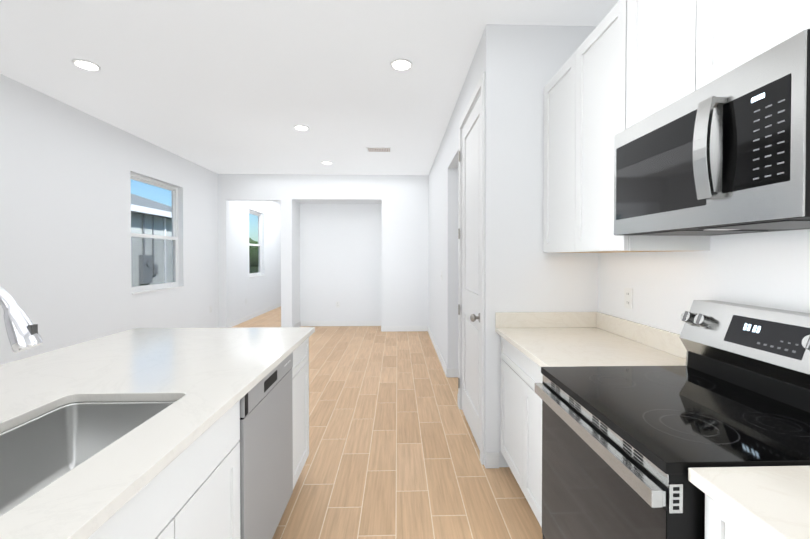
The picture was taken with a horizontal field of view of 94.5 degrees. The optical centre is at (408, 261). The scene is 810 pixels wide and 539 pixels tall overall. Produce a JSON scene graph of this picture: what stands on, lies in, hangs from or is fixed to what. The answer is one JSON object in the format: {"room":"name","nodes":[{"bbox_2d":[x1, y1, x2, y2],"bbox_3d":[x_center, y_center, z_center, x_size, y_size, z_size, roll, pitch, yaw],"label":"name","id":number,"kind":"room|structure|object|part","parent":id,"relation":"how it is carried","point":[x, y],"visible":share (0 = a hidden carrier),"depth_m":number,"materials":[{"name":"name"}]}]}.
{"room":"kitchen","nodes":[
{"label":"kitchen","id":0,"kind":"room"},
{"bbox_2d":[0,74,280,364],"bbox_3d":[-3.433,-0.110,4.138,0.140,2.870,14.400,0,1,-2],"label":"wall","id":1,"kind":"structure","parent":0,"point":[66,170],"depth_m":4.00,"materials":[{"name":"white paint"}]},
{"bbox_2d":[131,173,183,294],"bbox_3d":[-3.456,-0.351,5.110,0.151,1.510,1.110,0,1,-2],"label":"window","id":2,"kind":"structure","parent":1,"relation":"in","point":[160,286],"depth_m":5.24,"materials":[{"name":"white paint"}]},
{"bbox_2d":[221,303,280,327],"bbox_3d":[-3.501,1.217,8.985,0.013,0.100,4.140,0,1,-2],"label":"baseboard","id":3,"kind":"structure","parent":1,"relation":"attached to","point":[241,320],"depth_m":8.34,"materials":[{"name":"white paint"}]},
{"bbox_2d":[249,210,264,277],"bbox_3d":[-3.562,-0.394,8.663,0.151,1.510,0.940,0,1,-2],"label":"window","id":4,"kind":"structure","parent":1,"relation":"in","point":[255,274],"depth_m":8.97,"materials":[{"name":"white paint"}]},
{"bbox_2d":[0,0,618,202],"bbox_3d":[-0.440,-1.596,4.210,6.450,0.100,14.400,0,1,-2],"label":"ceiling","id":5,"kind":"structure","parent":0,"point":[231,86],"depth_m":2.99,"materials":[{"name":"white paint"}]},
{"bbox_2d":[72,59,100,70],"bbox_3d":[-2.507,-1.525,2.918,0.176,0.011,0.176,0,1,-2],"label":"recessed light","id":6,"kind":"object","parent":5,"relation":"in","point":[86,65],"visible":1,"depth_m":2.91,"materials":[{"name":"white paint"}]},
{"bbox_2d":[294,125,308,130],"bbox_3d":[-1.239,-1.542,4.337,0.176,0.011,0.176,0,1,-2],"label":"recessed light","id":7,"kind":"object","parent":5,"relation":"in","point":[301,127],"visible":0.98,"depth_m":4.31,"materials":[{"name":"white paint"}]},
{"bbox_2d":[366,147,390,151],"bbox_3d":[-0.414,-1.549,5.212,0.340,0.014,0.200,0,1,-2],"label":"ceiling vent","id":8,"kind":"object","parent":5,"relation":"in","point":[378,149],"visible":1,"depth_m":5.18,"materials":[{"name":"white metal"}]},
{"bbox_2d":[390,58,412,70],"bbox_3d":[-0.056,-1.525,2.912,0.176,0.011,0.176,0,1,-2],"label":"recessed light","id":9,"kind":"object","parent":5,"relation":"in","point":[400,64],"visible":1,"depth_m":2.89,"materials":[{"name":"white paint"}]},
{"bbox_2d":[218,174,427,327],"bbox_3d":[-0.379,-0.147,7.211,6.150,2.870,0.680,0,1,-2],"label":"wall","id":10,"kind":"structure","parent":0,"point":[356,246],"depth_m":6.83,"materials":[{"name":"white paint"}]},
{"bbox_2d":[301,321,380,325],"bbox_3d":[-1.325,1.236,7.412,1.630,0.100,0.013,0,1,-2],"label":"baseboard","id":11,"kind":"structure","parent":10,"relation":"attached to","point":[303,323],"depth_m":7.41,"materials":[{"name":"white paint"}]},
{"bbox_2d":[380,325,426,331],"bbox_3d":[-0.086,1.242,6.891,0.843,0.100,0.016,0,1,-2],"label":"baseboard","id":12,"kind":"structure","parent":10,"relation":"attached to","point":[383,328],"depth_m":6.88,"materials":[{"name":"white paint"}]},
{"bbox_2d":[231,306,542,538],"bbox_3d":[-0.440,1.374,4.246,6.450,0.100,14.400,0,1,-2],"label":"floor","id":13,"kind":"structure","parent":0,"point":[394,451],"depth_m":2.58,"materials":[{"name":"brown wood"}]},
{"bbox_2d":[88,337,308,538],"bbox_3d":[-0.906,0.925,0.625,0.652,0.885,3.500,0,1,-2],"label":"kitchen island","id":14,"kind":"object","parent":13,"relation":"on","point":[192,491],"visible":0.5,"depth_m":1.10,"materials":[{"name":"white wood"}]},
{"bbox_2d":[0,327,314,538],"bbox_3d":[-1.131,0.468,0.622,1.150,0.030,3.620,0,1,-2],"label":"island countertop","id":15,"kind":"structure","parent":14,"relation":"on","point":[205,379],"depth_m":1.28,"materials":[{"name":"stone"}]},
{"bbox_2d":[0,287,42,352],"bbox_3d":[-1.066,0.247,0.907,0.288,0.404,0.109,0,1,-2],"label":"faucet","id":16,"kind":"object","parent":15,"relation":"on","point":[23,334],"visible":1,"depth_m":0.92,"materials":[{"name":"silver metal"}]},
{"bbox_2d":[0,401,175,515],"bbox_3d":[-0.928,0.593,0.873,0.436,0.226,0.829,0,1,-2],"label":"sink","id":17,"kind":"object","parent":15,"relation":"in","point":[38,453],"visible":0.31,"depth_m":1.20,"materials":[{"name":"silver metal"}]},
{"bbox_2d":[239,352,292,538],"bbox_3d":[-0.904,0.915,1.650,0.616,0.881,0.622,0,1,-2],"label":"dishwasher","id":18,"kind":"object","parent":13,"relation":"on","point":[266,450],"visible":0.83,"depth_m":1.58,"materials":[{"name":"grey metal"}]},
{"bbox_2d":[500,337,542,527],"bbox_3d":[0.930,0.909,2.006,0.643,0.884,0.885,0,1,-2],"label":"base cabinet","id":19,"kind":"object","parent":13,"relation":"on","point":[521,422],"depth_m":2.00,"materials":[{"name":"white wood"}]},
{"bbox_2d":[535,300,809,538],"bbox_3d":[0.900,0.763,1.196,0.746,1.195,0.719,0,1,-2],"label":"range","id":20,"kind":"object","parent":13,"relation":"on","point":[624,448],"visible":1,"depth_m":1.14,"materials":[{"name":"black glass"}]},
{"bbox_2d":[705,494,763,538],"bbox_3d":[0.973,0.926,0.551,0.643,0.884,0.571,0,1,-2],"label":"base cabinet","id":21,"kind":"object","parent":13,"relation":"on","point":[720,523],"depth_m":0.77,"materials":[{"name":"white wood"}]},
{"bbox_2d":[495,312,809,538],"bbox_3d":[0.954,0.417,0.658,0.676,0.130,3.568,0,1,-2],"label":"countertop","id":22,"kind":"structure","parent":21,"relation":"on","point":[768,502],"depth_m":1.68,"materials":[{"name":"stone"}]},
{"bbox_2d":[428,24,507,466],"bbox_3d":[0.493,-0.116,4.661,0.120,2.870,4.470,0,1,-2],"label":"wall","id":23,"kind":"structure","parent":0,"point":[491,54],"depth_m":2.44,"materials":[{"name":"white paint"}]},
{"bbox_2d":[427,326,450,377],"bbox_3d":[0.414,1.258,5.585,0.043,0.100,2.653,0,1,-2],"label":"baseboard","id":24,"kind":"structure","parent":23,"relation":"attached to","point":[447,371],"depth_m":4.87,"materials":[{"name":"white paint"}]},
{"bbox_2d":[458,94,480,449],"bbox_3d":[0.471,0.081,2.950,0.107,2.493,0.836,0,1,-2],"label":"pantry door","id":25,"kind":"structure","parent":23,"relation":"in","point":[471,149],"depth_m":2.94,"materials":[{"name":"white paint"}]},
{"bbox_3d":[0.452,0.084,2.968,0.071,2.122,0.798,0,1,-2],"label":"pantry door knob","id":26,"kind":"part","parent":25,"relation":"part of","materials":[{"name":"white wood"}]},
{"bbox_2d":[458,72,484,464],"bbox_3d":[0.537,0.050,2.938,0.136,2.580,0.960,0,1,-2],"label":"door frame","id":27,"kind":"structure","parent":23,"relation":"attached to","point":[480,85],"depth_m":2.51,"materials":[{"name":"white paint"}]},
{"bbox_2d":[508,24,596,466],"bbox_3d":[0.934,-0.090,2.473,0.570,2.870,0.070,0,1,-2],"label":"wall","id":28,"kind":"structure","parent":0,"point":[520,66],"depth_m":2.43,"materials":[{"name":"white paint"}]},
{"bbox_2d":[596,229,809,333],"bbox_3d":[1.379,-0.058,-0.199,0.120,2.870,5.440,0,1,-2],"label":"wall","id":29,"kind":"structure","parent":0,"point":[762,269],"depth_m":1.57,"materials":[{"name":"white paint"}]},
{"bbox_2d":[543,0,709,252],"bbox_3d":[1.070,-0.583,1.966,0.365,1.070,0.939,0,1,-2],"label":"upper cabinet","id":30,"kind":"object","parent":29,"relation":"attached to","point":[628,64],"depth_m":1.83,"materials":[{"name":"white wood"}]},
{"bbox_2d":[624,287,632,308],"bbox_3d":[1.244,0.209,2.121,0.007,0.118,0.072,0,1,-2],"label":"outlet","id":31,"kind":"object","parent":29,"relation":"attached to","point":[628,298],"visible":1,"depth_m":2.12,"materials":[{"name":"white plastic"}]},
{"bbox_2d":[635,0,809,123],"bbox_3d":[1.093,-0.818,1.191,0.365,0.582,0.729,0,1,-2],"label":"upper cabinet","id":32,"kind":"object","parent":29,"relation":"attached to","point":[682,46],"depth_m":1.18,"materials":[{"name":"white wood"}]},
{"bbox_2d":[614,29,809,235],"bbox_3d":[1.046,-0.307,1.195,0.458,0.416,0.727,0,1,-2],"label":"over-the-range microwave","id":33,"kind":"object","parent":32,"relation":"attached to","point":[727,153],"visible":1,"depth_m":1.03,"materials":[{"name":"silver metal"}]},
{"label":"outside","id":34,"kind":"structure","parent":0,"visible":0},
{"bbox_2d":[249,267,257,272],"bbox_3d":[-32.545,1.212,28.995,56.550,0.130,100.000,0,1,-2],"label":"ground","id":35,"kind":"structure","parent":34,"point":[256,268],"depth_m":42.01,"materials":[{"name":"green plant"}]},
{"bbox_2d":[131,194,172,286],"bbox_3d":[-10.424,-0.537,9.726,6.820,3.790,8.000,0,1,-2],"label":"neighbor house","id":36,"kind":"structure","parent":35,"relation":"on","point":[144,221],"depth_m":10.80,"materials":[{"name":"grey paint"}]},
{"bbox_2d":[249,238,257,266],"bbox_3d":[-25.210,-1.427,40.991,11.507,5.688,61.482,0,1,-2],"label":"tree","id":37,"kind":"object","parent":35,"relation":"on","point":[253,252],"depth_m":55.42,"materials":[{"name":"green plant"}]}
]}

